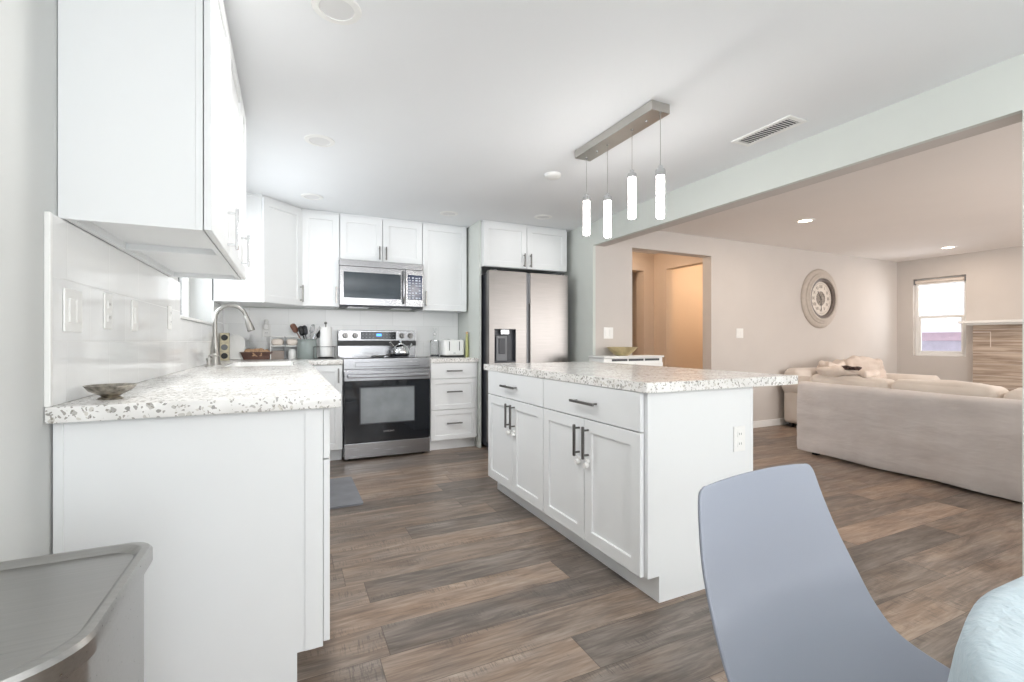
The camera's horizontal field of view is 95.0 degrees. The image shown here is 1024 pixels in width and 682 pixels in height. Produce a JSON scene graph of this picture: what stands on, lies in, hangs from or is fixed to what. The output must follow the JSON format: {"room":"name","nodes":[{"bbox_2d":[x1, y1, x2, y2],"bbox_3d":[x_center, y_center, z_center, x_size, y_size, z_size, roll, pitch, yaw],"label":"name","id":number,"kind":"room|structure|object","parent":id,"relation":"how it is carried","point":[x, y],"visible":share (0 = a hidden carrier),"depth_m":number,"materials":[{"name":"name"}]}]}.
{"room":"kitchen","nodes":[
{"label":"kitchen","id":0,"kind":"room"},
{"bbox_2d":[0,0,220,561],"bbox_3d":[-1.224,-0.072,1.023,0.220,2.305,7.500,0,0,-25],"label":"wall","id":1,"kind":"structure","parent":0,"point":[28,28],"depth_m":1.10,"materials":[{"name":"grey paint"}]},
{"bbox_2d":[44,211,52,406],"bbox_3d":[-1.172,-0.081,1.186,0.013,0.493,0.015,0,0,-25],"label":"trim","id":2,"kind":"structure","parent":1,"relation":"attached to","point":[48,216],"depth_m":1.18,"materials":[{"name":"white paint"}]},
{"bbox_2d":[63,288,81,331],"bbox_3d":[-1.220,-0.085,1.307,0.010,0.118,0.118,0,0,-25],"label":"wall switch","id":3,"kind":"object","parent":1,"relation":"attached to","point":[72,299],"visible":1,"depth_m":1.29,"materials":[{"name":"white plastic"}]},
{"bbox_2d":[103,293,112,328],"bbox_3d":[-1.341,-0.100,1.560,0.009,0.118,0.073,0,0,-25],"label":"wall outlet","id":4,"kind":"object","parent":1,"relation":"attached to","point":[107,298],"visible":1,"depth_m":1.55,"materials":[{"name":"white plastic"}]},
{"bbox_2d":[107,300,111,308],"bbox_3d":[-1.339,-0.122,1.561,0.004,0.028,0.032,0,0,-25],"label":"receptacle","id":5,"kind":"object","parent":4,"relation":"attached to","point":[109,302],"depth_m":1.56,"materials":[{"name":"grey plastic"}]},
{"bbox_2d":[53,214,179,405],"bbox_3d":[-1.515,-0.081,1.903,0.010,0.493,1.572,0,0,-25],"label":"backsplash","id":6,"kind":"structure","parent":1,"relation":"attached to","point":[83,262],"depth_m":1.54,"materials":[{"name":"white tile"}]},
{"bbox_2d":[131,300,137,330],"bbox_3d":[-1.470,-0.100,1.831,0.010,0.118,0.073,0,0,-25],"label":"wall switch","id":7,"kind":"object","parent":1,"relation":"attached to","point":[134,304],"visible":1,"depth_m":1.82,"materials":[{"name":"white plastic"}]},
{"bbox_2d":[58,0,238,256],"bbox_3d":[-1.134,-0.776,1.543,0.384,0.896,0.475,0,0,-25],"label":"upper cabinet","id":8,"kind":"object","parent":1,"relation":"attached to","point":[143,85],"visible":0.98,"depth_m":1.33,"materials":[{"name":"white paint"}]},
{"bbox_2d":[167,306,171,328],"bbox_3d":[-1.726,-0.120,2.368,0.009,0.118,0.073,0,0,-25],"label":"wall outlet","id":9,"kind":"object","parent":1,"relation":"attached to","point":[169,308],"visible":1,"depth_m":2.35,"materials":[{"name":"white plastic"}]},
{"bbox_2d":[178,277,189,316],"bbox_3d":[-2.292,-0.560,3.115,0.050,0.840,1.285,0,0,-25],"label":"window","id":10,"kind":"structure","parent":1,"relation":"in","point":[184,282],"depth_m":3.65,"materials":[{"name":"white paint"}]},
{"bbox_2d":[121,33,249,279],"bbox_3d":[-1.405,-0.776,2.111,0.384,0.896,0.780,0,0,-25],"label":"upper cabinet","id":11,"kind":"object","parent":1,"relation":"attached to","point":[233,266],"visible":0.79,"depth_m":2.14,"materials":[{"name":"white paint"}]},
{"bbox_2d":[180,319,212,370],"bbox_3d":[-2.129,0.020,3.192,0.010,0.290,1.285,0,0,-25],"label":"trim","id":12,"kind":"structure","parent":1,"relation":"attached to","point":[195,338],"depth_m":3.01,"materials":[{"name":"white tile"}]},
{"bbox_2d":[180,315,212,324],"bbox_3d":[-2.191,-0.137,3.163,0.168,0.018,1.285,0,0,-25],"label":"trim","id":13,"kind":"structure","parent":1,"relation":"attached to","point":[181,316],"depth_m":2.98,"materials":[{"name":"white paint"}]},
{"bbox_2d":[212,301,222,349],"bbox_3d":[-2.543,-0.081,4.061,0.010,0.493,0.640,0,0,-25],"label":"trim","id":14,"kind":"structure","parent":1,"relation":"attached to","point":[215,305],"depth_m":4.04,"materials":[{"name":"white tile"}]},
{"bbox_2d":[246,252,653,356],"bbox_3d":[-0.376,-0.072,5.542,5.195,2.305,0.170,0,0,-25],"label":"wall","id":15,"kind":"structure","parent":0,"point":[642,263],"depth_m":6.56,"materials":[{"name":"paint"}]},
{"bbox_2d":[214,193,303,307],"bbox_3d":[-2.233,-0.776,4.202,0.671,0.896,0.648,0,0,-25],"label":"upper cabinet","id":16,"kind":"object","parent":15,"relation":"attached to","point":[274,227],"visible":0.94,"depth_m":3.99,"materials":[{"name":"white paint"}]},
{"bbox_2d":[262,324,270,336],"bbox_3d":[-2.349,-0.105,4.491,0.073,0.118,0.009,0,0,-25],"label":"wall outlet","id":17,"kind":"object","parent":15,"relation":"attached to","point":[265,333],"visible":0.91,"depth_m":4.49,"materials":[{"name":"white plastic"}]},
{"bbox_2d":[264,319,268,329],"bbox_3d":[-2.339,-0.163,4.471,0.044,0.105,0.036,0,0,-25],"label":"night light","id":18,"kind":"object","parent":17,"relation":"attached to","point":[266,326],"visible":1,"depth_m":4.46,"materials":[{"name":"white plastic"}]},
{"bbox_2d":[301,209,338,308],"bbox_3d":[-1.854,-0.776,4.528,0.330,0.896,0.385,0,0,-25],"label":"upper cabinet","id":19,"kind":"object","parent":15,"relation":"attached to","point":[320,229],"visible":0.98,"depth_m":4.40,"materials":[{"name":"white paint"}]},
{"bbox_2d":[223,307,457,357],"bbox_3d":[-1.644,-0.077,4.838,2.280,0.485,0.010,0,0,-25],"label":"backsplash","id":20,"kind":"structure","parent":15,"relation":"attached to","point":[445,325],"depth_m":4.76,"materials":[{"name":"white tile"}]},
{"bbox_2d":[339,213,421,263],"bbox_3d":[-1.344,-1.002,4.771,0.796,0.444,0.385,0,0,-25],"label":"upper cabinet","id":21,"kind":"object","parent":15,"relation":"attached to","point":[369,238],"visible":0.87,"depth_m":4.62,"materials":[{"name":"white paint"}]},
{"bbox_2d":[339,259,422,310],"bbox_3d":[-1.330,-0.551,4.724,0.798,0.452,0.466,0,0,-25],"label":"microwave","id":22,"kind":"object","parent":21,"relation":"attached to","point":[363,284],"visible":1,"depth_m":4.55,"materials":[{"name":"grey metal"}]},
{"bbox_2d":[414,222,466,312],"bbox_3d":[-0.766,-0.771,5.046,0.480,0.906,0.385,0,0,-25],"label":"upper cabinet","id":23,"kind":"object","parent":15,"relation":"attached to","point":[444,247],"visible":0.91,"depth_m":4.91,"materials":[{"name":"white paint"}]},
{"bbox_2d":[481,220,566,274],"bbox_3d":[0.017,-0.992,5.219,0.985,0.464,0.730,0,0,-25],"label":"upper cabinet","id":24,"kind":"object","parent":15,"relation":"attached to","point":[505,246],"visible":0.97,"depth_m":4.91,"materials":[{"name":"white paint"}]},
{"bbox_2d":[557,222,595,361],"bbox_3d":[0.586,-0.072,5.370,0.034,2.305,1.207,0,0,-25],"label":"wall","id":25,"kind":"structure","parent":0,"point":[581,251],"depth_m":5.00,"materials":[{"name":"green paint"}]},
{"bbox_2d":[593,54,1022,245],"bbox_3d":[1.517,-1.105,3.415,0.035,0.239,3.124,0,0,-25],"label":"beam","id":26,"kind":"structure","parent":25,"relation":"attached to","point":[992,93],"depth_m":2.59,"materials":[{"name":"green paint"}]},
{"bbox_2d":[596,113,1022,246],"bbox_3d":[1.585,-1.105,3.447,0.115,0.239,3.124,0,0,-25],"label":"trim","id":27,"kind":"structure","parent":25,"relation":"attached to","point":[1017,118],"depth_m":2.69,"materials":[{"name":"beige paint"}]},
{"bbox_2d":[223,0,1023,261],"bbox_3d":[2.579,-1.265,3.709,9.395,0.080,9.320,0,0,-25],"label":"ceiling","id":28,"kind":"structure","parent":0,"point":[429,108],"depth_m":2.44,"materials":[{"name":"paint"}]},
{"bbox_2d":[301,193,322,199],"bbox_3d":[-1.690,-1.222,3.969,0.176,0.006,0.176,0,0,-25],"label":"recessed light","id":29,"kind":"object","parent":28,"relation":"in","point":[310,196],"visible":1,"depth_m":3.96,"materials":[{"name":"white paint"}]},
{"bbox_2d":[304,134,334,146],"bbox_3d":[-1.173,-1.222,2.864,0.176,0.006,0.176,0,0,-25],"label":"recessed light","id":30,"kind":"object","parent":28,"relation":"in","point":[313,139],"visible":1,"depth_m":2.85,"materials":[{"name":"white paint"}]},
{"bbox_2d":[311,0,361,24],"bbox_3d":[-0.644,-1.222,1.726,0.176,0.006,0.176,0,0,-25],"label":"recessed light","id":31,"kind":"object","parent":28,"relation":"in","point":[341,12],"visible":1,"depth_m":1.73,"materials":[{"name":"white paint"}]},
{"bbox_2d":[440,211,457,215],"bbox_3d":[-0.604,-1.222,4.494,0.176,0.006,0.176,0,0,-25],"label":"recessed light","id":32,"kind":"object","parent":28,"relation":"in","point":[444,213],"visible":1,"depth_m":4.48,"materials":[{"name":"white paint"}]},
{"bbox_2d":[534,215,551,219],"bbox_3d":[0.306,-1.222,4.620,0.176,0.006,0.176,0,0,-25],"label":"recessed light","id":33,"kind":"object","parent":28,"relation":"in","point":[541,217],"visible":1,"depth_m":4.62,"materials":[{"name":"white paint"}]},
{"bbox_2d":[544,171,560,179],"bbox_3d":[0.299,-1.211,3.443,0.124,0.028,0.124,0,0,-25],"label":"smoke detector","id":34,"kind":"object","parent":28,"relation":"attached to","point":[553,175],"visible":1,"depth_m":3.41,"materials":[{"name":"white plastic"}]},
{"bbox_2d":[575,100,669,237],"bbox_3d":[0.614,-0.924,2.711,0.120,0.602,0.730,0,0,-25],"label":"pendant lamp","id":35,"kind":"object","parent":28,"relation":"hanging from","point":[653,111],"visible":1,"depth_m":2.60,"materials":[{"name":"silver metal"}]},
{"bbox_2d":[731,115,807,146],"bbox_3d":[1.489,-1.221,2.736,0.152,0.008,0.376,0,0,-25],"label":"ceiling vent","id":36,"kind":"object","parent":28,"relation":"in","point":[788,122],"visible":1,"depth_m":2.72,"materials":[{"name":"white metal"}]},
{"bbox_2d":[795,218,814,222],"bbox_3d":[2.969,-1.222,4.755,0.176,0.006,0.176,0,0,-25],"label":"recessed light","id":37,"kind":"object","parent":28,"relation":"in","point":[806,220],"visible":1,"depth_m":4.74,"materials":[{"name":"white paint"}]},
{"bbox_2d":[297,423,1022,681],"bbox_3d":[2.579,1.120,3.709,9.395,0.080,9.320,0,0,-25],"label":"floor","id":38,"kind":"structure","parent":0,"point":[438,575],"depth_m":2.14,"materials":[{"name":"brown wood"}]},
{"bbox_2d":[0,542,152,681],"bbox_3d":[-0.785,0.750,0.714,0.297,0.661,0.504,0,0,-25],"label":"trash can","id":39,"kind":"object","parent":38,"relation":"on","point":[72,616],"visible":1,"depth_m":0.78,"materials":[{"name":"metal"}]},
{"bbox_2d":[53,408,329,681],"bbox_3d":[-1.000,0.644,1.645,0.710,0.872,0.624,0,0,-25],"label":"base cabinet","id":40,"kind":"object","parent":38,"relation":"on","point":[233,509],"visible":0.82,"depth_m":1.37,"materials":[{"name":"white paint"}]},
{"bbox_2d":[312,365,341,460],"bbox_3d":[-1.784,0.644,4.401,0.313,0.872,0.660,0,0,-25],"label":"base cabinet","id":41,"kind":"object","parent":38,"relation":"on","point":[332,374],"visible":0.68,"depth_m":4.18,"materials":[{"name":"white paint"}]},
{"bbox_2d":[330,477,362,508],"bbox_3d":[-1.309,1.074,3.322,0.403,0.012,0.675,0,0,-25],"label":"floor mat","id":42,"kind":"object","parent":38,"relation":"on","point":[344,492],"visible":0.55,"depth_m":3.29,"materials":[{"name":"grey fabric"}]},
{"bbox_2d":[337,330,429,459],"bbox_3d":[-1.271,0.482,4.622,0.790,1.195,0.691,0,0,-25],"label":"electric range","id":43,"kind":"object","parent":38,"relation":"on","point":[386,399],"visible":0.98,"depth_m":4.38,"materials":[{"name":"silver metal"}]},
{"bbox_2d":[337,355,429,369],"bbox_3d":[-1.280,0.203,4.640,0.790,0.105,0.600,0,0,-25],"label":"cooktop","id":44,"kind":"object","parent":43,"relation":"in","point":[350,362],"depth_m":4.38,"materials":[{"name":"silver glass"}]},
{"bbox_2d":[389,340,411,355],"bbox_3d":[-1.136,0.069,4.801,0.189,0.160,0.215,0,0,1],"label":"tea kettle","id":45,"kind":"object","parent":43,"relation":"on","point":[400,349],"visible":0.96,"depth_m":4.73,"materials":[{"name":"silver metal"}]},
{"bbox_2d":[429,362,476,449],"bbox_3d":[-0.692,0.644,4.920,0.496,0.872,0.660,0,0,-25],"label":"base cabinet","id":46,"kind":"object","parent":38,"relation":"on","point":[453,385],"visible":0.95,"depth_m":4.66,"materials":[{"name":"white paint"}]},
{"bbox_2d":[426,356,478,362],"bbox_3d":[-0.698,0.187,4.932,0.500,0.042,0.632,0,0,-25],"label":"countertop","id":47,"kind":"structure","parent":46,"relation":"on","point":[439,359],"depth_m":4.66,"materials":[{"name":"stone"}]},
{"bbox_2d":[430,330,438,356],"bbox_3d":[-0.825,0.013,5.001,0.096,0.306,0.096,0,0,-25],"label":"glass canister","id":48,"kind":"object","parent":47,"relation":"on","point":[434,344],"visible":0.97,"depth_m":4.96,"materials":[{"name":"white"}]},
{"bbox_2d":[430,341,438,356],"bbox_3d":[-0.825,0.081,5.001,0.096,0.170,0.096,0,0,-25],"label":"jar","id":49,"kind":"object","parent":48,"relation":"on","point":[434,345],"depth_m":4.96,"materials":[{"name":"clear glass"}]},
{"bbox_2d":[440,339,463,356],"bbox_3d":[-0.641,0.071,5.010,0.230,0.190,0.172,0,0,-25],"label":"toaster","id":50,"kind":"object","parent":47,"relation":"on","point":[448,347],"visible":0.99,"depth_m":4.93,"materials":[{"name":"white plastic"}]},
{"bbox_2d":[465,332,468,356],"bbox_3d":[-0.480,0.031,4.999,0.036,0.270,0.036,0,0,-25],"label":"oil bottle","id":51,"kind":"object","parent":47,"relation":"on","point":[466,339],"visible":0.94,"depth_m":4.99,"materials":[{"name":"yellow glass"}]},
{"bbox_2d":[458,220,480,447],"bbox_3d":[-0.461,-0.072,5.047,0.022,2.305,0.650,0,0,-25],"label":"panel","id":52,"kind":"object","parent":38,"relation":"on","point":[469,321],"visible":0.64,"depth_m":4.87,"materials":[{"name":"green paint"}]},
{"bbox_2d":[481,269,567,446],"bbox_3d":[0.020,0.180,5.171,0.912,1.800,0.780,0,0,-25],"label":"refrigerator","id":53,"kind":"object","parent":38,"relation":"on","point":[524,316],"visible":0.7,"depth_m":4.79,"materials":[{"name":"grey metal"}]},
{"bbox_2d":[488,371,752,529],"bbox_3d":[0.453,0.644,2.783,0.688,0.872,1.661,0,0,-25],"label":"base cabinet","id":54,"kind":"object","parent":38,"relation":"on","point":[515,402],"visible":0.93,"depth_m":2.96,"materials":[{"name":"white paint"}]},
{"bbox_2d":[484,362,797,392],"bbox_3d":[0.593,0.187,2.872,0.948,0.042,1.753,0,0,-25],"label":"countertop","id":55,"kind":"structure","parent":54,"relation":"on","point":[630,377],"depth_m":2.34,"materials":[{"name":"stone"}]},
{"bbox_2d":[588,355,663,365],"bbox_3d":[1.171,0.613,4.798,0.760,0.935,0.268,0,0,-25],"label":"base cabinet","id":56,"kind":"object","parent":38,"relation":"on","point":[651,360],"visible":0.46,"depth_m":4.70,"materials":[{"name":"white paint"}]},
{"bbox_2d":[607,347,637,355],"bbox_3d":[1.121,0.101,4.776,0.316,0.088,0.316,0,0,-25],"label":"bowl","id":57,"kind":"object","parent":56,"relation":"on","point":[618,351],"visible":1,"depth_m":4.68,"materials":[{"name":"yellow ceramic"}]},
{"bbox_2d":[544,379,749,602],"bbox_3d":[0.623,0.644,2.404,0.670,0.872,0.830,0,0,-25],"label":"base cabinet","id":58,"kind":"object","parent":38,"relation":"on","point":[625,471],"visible":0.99,"depth_m":2.05,"materials":[{"name":"white paint"}]},
{"bbox_2d":[733,426,744,451],"bbox_3d":[1.036,0.443,2.135,0.073,0.114,0.009,0,0,-25],"label":"wall outlet","id":59,"kind":"object","parent":58,"relation":"attached to","point":[738,431],"visible":1,"depth_m":2.13,"materials":[{"name":"white plastic"}]},
{"bbox_2d":[737,440,742,446],"bbox_3d":[1.037,0.465,2.133,0.032,0.028,0.004,0,0,-25],"label":"receptacle","id":60,"kind":"object","parent":59,"relation":"attached to","point":[739,442],"depth_m":2.13,"materials":[{"name":"grey plastic"}]},
{"bbox_2d":[698,463,949,681],"bbox_3d":[0.619,0.675,0.785,0.495,0.819,0.451,0,0,-29],"label":"dining chair","id":61,"kind":"object","parent":38,"relation":"on","point":[787,600],"visible":0.98,"depth_m":0.92,"materials":[{"name":"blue plastic"}]},
{"bbox_2d":[782,367,939,426],"bbox_3d":[4.435,0.708,5.981,1.830,0.744,0.927,0,0,-25],"label":"loveseat","id":62,"kind":"object","parent":38,"relation":"on","point":[804,374],"visible":0.12,"depth_m":5.92,"materials":[{"name":"beige fabric"}]},
{"bbox_2d":[817,360,845,373],"bbox_3d":[3.977,0.457,5.849,0.408,0.439,0.306,0,0,-25],"label":"throw pillow","id":63,"kind":"object","parent":62,"relation":"on","point":[821,363],"visible":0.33,"depth_m":5.79,"materials":[{"name":"beige fabric"}]},
{"bbox_2d":[834,355,886,378],"bbox_3d":[4.491,0.445,6.065,0.785,0.532,0.378,0,0,-25],"label":"blanket","id":64,"kind":"object","parent":62,"relation":"on","point":[864,362],"visible":0.39,"depth_m":5.98,"materials":[{"name":"beige fabric"}]},
{"bbox_2d":[797,374,1022,502],"bbox_3d":[3.649,0.690,3.658,0.978,0.779,2.352,0,0,-21],"label":"sofa","id":65,"kind":"object","parent":38,"relation":"on","point":[967,435],"visible":0.97,"depth_m":3.63,"materials":[{"name":"fabric"}]},
{"bbox_2d":[816,366,879,377],"bbox_3d":[3.129,0.285,4.386,0.288,0.119,0.471,0,0,-25],"label":"blanket","id":66,"kind":"object","parent":65,"relation":"on","point":[833,371],"visible":0.92,"depth_m":4.31,"materials":[{"name":"beige fabric"}]},
{"bbox_2d":[842,365,861,370],"bbox_3d":[3.099,0.245,4.294,0.062,0.049,0.179,0,0,-25],"label":"patterned cloth","id":67,"kind":"object","parent":66,"relation":"on","point":[845,367],"visible":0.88,"depth_m":4.27,"materials":[{"name":"black fabric"}]},
{"bbox_2d":[810,374,893,388],"bbox_3d":[3.128,0.495,4.319,0.264,0.381,0.743,0,0,-21],"label":"cushion","id":68,"kind":"object","parent":65,"relation":"on","point":[853,380],"depth_m":4.19,"materials":[{"name":"beige fabric"}]},
{"bbox_2d":[891,379,1008,397],"bbox_3d":[3.383,0.490,3.654,0.268,0.380,0.716,0,0,-21],"label":"cushion","id":69,"kind":"object","parent":65,"relation":"on","point":[951,387],"depth_m":3.55,"materials":[{"name":"beige fabric"}]},
{"bbox_2d":[1003,387,1022,399],"bbox_3d":[3.626,0.496,3.002,0.261,0.378,0.718,0,0,-21],"label":"cushion","id":70,"kind":"object","parent":65,"relation":"on","point":[1016,394],"depth_m":3.23,"materials":[{"name":"beige fabric"}]},
{"bbox_2d":[958,319,1022,390],"bbox_3d":[6.652,0.400,5.604,0.170,1.360,2.000,0,0,-25],"label":"fireplace","id":71,"kind":"object","parent":38,"relation":"on","point":[997,344],"visible":0.74,"depth_m":6.17,"materials":[{"name":"tile"}]},
{"bbox_2d":[958,319,1022,323],"bbox_3d":[6.652,-0.263,5.604,0.170,0.035,2.000,0,0,-25],"label":"mantel shelf","id":72,"kind":"object","parent":71,"relation":"attached to","point":[1013,321],"depth_m":6.14,"materials":[{"name":"white paint"}]},
{"bbox_3d":[0.911,0.707,0.157,1.040,0.747,1.040,0,0,-25],"label":"dining table","id":73,"kind":"object","parent":38,"relation":"on","visible":0},
{"bbox_2d":[947,576,1023,681],"bbox_3d":[0.916,0.405,0.151,1.146,0.166,1.140,0,0,-25],"label":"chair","id":74,"kind":"object","parent":73,"relation":"on","point":[989,647],"visible":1,"depth_m":0.52,"materials":[{"name":"blue fabric"}]},
{"bbox_3d":[-1.756,0.644,3.232,0.710,0.872,1.530,0,0,-25],"label":"base cabinet","id":75,"kind":"object","parent":38,"relation":"on","visible":0},
{"bbox_2d":[45,358,342,423],"bbox_3d":[-1.479,0.187,2.975,0.993,0.042,3.513,0,0,-25],"label":"countertop","id":76,"kind":"structure","parent":75,"relation":"on","point":[217,389],"depth_m":1.47,"materials":[{"name":"stone"}]},
{"bbox_2d":[83,383,136,399],"bbox_3d":[-1.154,0.145,1.350,0.122,0.041,0.120,0,0,-25],"label":"bowl","id":77,"kind":"object","parent":76,"relation":"on","point":[111,391],"visible":1,"depth_m":1.33,"materials":[{"name":"grey ceramic"}]},
{"bbox_2d":[205,355,219,366],"bbox_3d":[-1.985,0.126,3.108,0.085,0.079,0.048,0,0,-25],"label":"soap dispenser","id":78,"kind":"object","parent":76,"relation":"on","point":[208,360],"visible":1,"depth_m":3.09,"materials":[{"name":"silver metal"}]},
{"bbox_2d":[220,333,229,360],"bbox_3d":[-2.518,0.046,4.114,0.070,0.240,0.066,0,0,-25],"label":"rack","id":79,"kind":"object","parent":76,"relation":"on","point":[224,337],"visible":0.99,"depth_m":4.09,"materials":[{"name":"beige wood"}]},
{"bbox_2d":[210,304,254,364],"bbox_3d":[-1.978,-0.051,3.314,0.287,0.434,0.116,0,0,-25],"label":"kitchen faucet","id":80,"kind":"object","parent":76,"relation":"on","point":[214,350],"visible":0.98,"depth_m":3.28,"materials":[{"name":"silver metal"}]},
{"bbox_2d":[230,335,244,359],"bbox_3d":[-2.514,0.052,4.268,0.150,0.227,0.059,0,0,-25],"label":"cutting board","id":81,"kind":"object","parent":76,"relation":"on","point":[237,342],"visible":0.66,"depth_m":4.27,"materials":[{"name":"white plastic"}]},
{"bbox_2d":[230,333,256,348],"bbox_3d":[-2.535,0.035,4.394,0.260,0.258,0.042,0,0,-25],"label":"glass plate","id":82,"kind":"object","parent":76,"relation":"on","point":[251,343],"visible":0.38,"depth_m":4.43,"materials":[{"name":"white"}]},
{"bbox_2d":[239,348,271,359],"bbox_3d":[-2.359,0.117,4.337,0.270,0.112,0.140,0,0,-25],"label":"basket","id":83,"kind":"object","parent":76,"relation":"on","point":[248,354],"visible":0.98,"depth_m":4.29,"materials":[{"name":"brown wicker"}]},
{"bbox_2d":[225,362,292,366],"bbox_3d":[-1.874,0.280,3.510,0.427,0.220,0.742,0,0,-25],"label":"undermount sink","id":84,"kind":"object","parent":76,"relation":"in","point":[242,363],"visible":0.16,"depth_m":3.82,"materials":[{"name":"white ceramic"}]},
{"bbox_2d":[271,350,283,358],"bbox_3d":[-2.202,0.126,4.412,0.110,0.080,0.100,0,0,-25],"label":"storage box","id":85,"kind":"object","parent":76,"relation":"on","point":[277,354],"visible":0.96,"depth_m":4.37,"materials":[{"name":"beige"}]},
{"bbox_2d":[270,336,299,358],"bbox_3d":[-2.146,0.058,4.438,0.250,0.216,0.120,0,0,-25],"label":"wire shelf","id":86,"kind":"object","parent":76,"relation":"on","point":[285,345],"visible":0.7,"depth_m":4.38,"materials":[{"name":"white metal"}]},
{"bbox_2d":[271,339,283,344],"bbox_3d":[-2.202,0.006,4.412,0.108,0.062,0.100,0,0,-25],"label":"rolled towel","id":87,"kind":"object","parent":86,"relation":"on","point":[274,341],"visible":0.98,"depth_m":4.37,"materials":[{"name":"beige fabric"}]},
{"bbox_2d":[286,339,296,344],"bbox_3d":[-2.090,0.006,4.465,0.108,0.062,0.100,0,0,-25],"label":"rolled towel","id":88,"kind":"object","parent":86,"relation":"on","point":[288,341],"visible":0.8,"depth_m":4.42,"materials":[{"name":"beige fabric"}]},
{"bbox_2d":[288,349,296,358],"bbox_3d":[-2.090,0.119,4.465,0.080,0.094,0.080,0,0,-25],"label":"jar","id":89,"kind":"object","parent":76,"relation":"on","point":[292,353],"visible":1,"depth_m":4.43,"materials":[{"name":"white ceramic"}]},
{"bbox_2d":[297,339,316,358],"bbox_3d":[-1.953,0.072,4.475,0.176,0.188,0.176,0,0,-25],"label":"utensil crock","id":90,"kind":"object","parent":76,"relation":"on","point":[306,348],"visible":0.94,"depth_m":4.40,"materials":[{"name":"green ceramic"}]},
{"bbox_2d":[290,323,300,338],"bbox_3d":[-1.999,-0.010,4.441,0.181,0.318,0.052,0,0,-25],"label":"wooden spoon","id":91,"kind":"object","parent":90,"relation":"in","point":[293,326],"visible":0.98,"depth_m":4.40,"materials":[{"name":"brown wood"}]},
{"bbox_2d":[298,326,304,338],"bbox_3d":[-1.960,0.001,4.445,0.052,0.294,0.135,0,0,41],"label":"ladle","id":92,"kind":"object","parent":90,"relation":"in","point":[301,330],"visible":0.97,"depth_m":4.40,"materials":[{"name":"black plastic"}]},
{"bbox_2d":[313,346,335,358],"bbox_3d":[-1.816,0.107,4.540,0.201,0.117,0.186,0,0,-25],"label":"wire tray","id":93,"kind":"object","parent":76,"relation":"on","point":[317,346],"visible":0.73,"depth_m":4.48,"materials":[{"name":"grey metal"}]},
{"bbox_2d":[318,322,332,357],"bbox_3d":[-1.804,-0.017,4.546,0.136,0.350,0.136,0,0,-25],"label":"paper towel holder","id":94,"kind":"object","parent":93,"relation":"on","point":[325,339],"visible":1,"depth_m":4.50,"materials":[{"name":"white paper"}]},
{"bbox_2d":[632,253,702,366],"bbox_3d":[2.025,-0.072,6.681,0.120,2.305,2.077,0,0,-25],"label":"wall","id":95,"kind":"structure","parent":0,"point":[664,264],"depth_m":6.44,"materials":[{"name":"paint"}]},
{"bbox_2d":[673,264,702,368],"bbox_3d":[2.693,-0.072,7.208,1.540,2.305,0.100,0,0,-25],"label":"wall","id":96,"kind":"structure","parent":0,"point":[687,281],"depth_m":7.15,"materials":[{"name":"paint"}]},
{"bbox_2d":[596,231,896,420],"bbox_3d":[3.382,-0.072,6.105,5.645,2.305,0.130,0,0,-25],"label":"wall","id":97,"kind":"structure","parent":0,"point":[754,288],"depth_m":5.95,"materials":[{"name":"beige paint"}]},
{"bbox_2d":[604,327,612,338],"bbox_3d":[1.008,-0.088,4.897,0.118,0.118,0.010,0,0,-25],"label":"wall switch","id":98,"kind":"object","parent":97,"relation":"attached to","point":[608,331],"visible":1,"depth_m":4.90,"materials":[{"name":"white plastic"}]},
{"bbox_2d":[736,328,742,337],"bbox_3d":[2.791,-0.100,5.746,0.118,0.118,0.010,0,0,-25],"label":"wall switch","id":99,"kind":"object","parent":97,"relation":"attached to","point":[739,331],"visible":1,"depth_m":5.74,"materials":[{"name":"white plastic"}]},
{"bbox_2d":[753,418,788,427],"bbox_3d":[4.153,1.038,6.391,3.974,0.085,0.016,0,0,-25],"label":"baseboard","id":100,"kind":"structure","parent":97,"relation":"attached to","point":[781,421],"depth_m":5.96,"materials":[{"name":"white paint"}]},
{"bbox_2d":[801,269,837,327],"bbox_3d":[4.224,-0.585,6.401,0.810,0.810,0.057,0,0,-25],"label":"wall clock","id":101,"kind":"object","parent":97,"relation":"attached to","point":[819,293],"visible":1,"depth_m":6.38,"materials":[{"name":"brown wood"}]},
{"bbox_2d":[897,246,1022,381],"bbox_3d":[7.337,-0.072,4.503,0.120,2.305,6.423,0,0,-25],"label":"wall","id":102,"kind":"structure","parent":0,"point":[994,278],"depth_m":6.51,"materials":[{"name":"beige paint"}]},
{"bbox_2d":[914,275,965,285],"bbox_3d":[6.209,-0.883,6.813,0.060,0.096,0.602,0,0,-25],"label":"roller blind","id":103,"kind":"object","parent":102,"relation":"attached to","point":[962,278],"visible":1,"depth_m":6.79,"materials":[{"name":"beige fabric"}]},
{"bbox_2d":[915,275,965,356],"bbox_3d":[6.253,-0.358,6.834,0.052,1.147,0.613,0,0,-25],"label":"window","id":104,"kind":"structure","parent":102,"relation":"attached to","point":[918,319],"depth_m":6.91,"materials":[{"name":"white paint"}]},
{"bbox_2d":[1023,53,1023,575],"bbox_3d":[2.921,-0.072,0.599,0.150,2.305,3.169,0,0,-25],"label":"wall","id":105,"kind":"structure","parent":0,"point":[1023,53],"depth_m":1.99,"materials":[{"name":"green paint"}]},
{"label":"outside","id":106,"kind":"structure","parent":0,"visible":0},
{"bbox_3d":[19.800,1.630,14.965,31.380,0.100,34.000,0,0,-25],"label":"ground","id":107,"kind":"structure","parent":106,"visible":0},
{"bbox_2d":[920,282,963,350],"bbox_3d":[16.280,-1.830,16.612,6.920,6.820,15.000,0,0,-25],"label":"house","id":108,"kind":"structure","parent":107,"relation":"on","point":[938,334],"depth_m":15.22,"materials":[{"name":"glass"}]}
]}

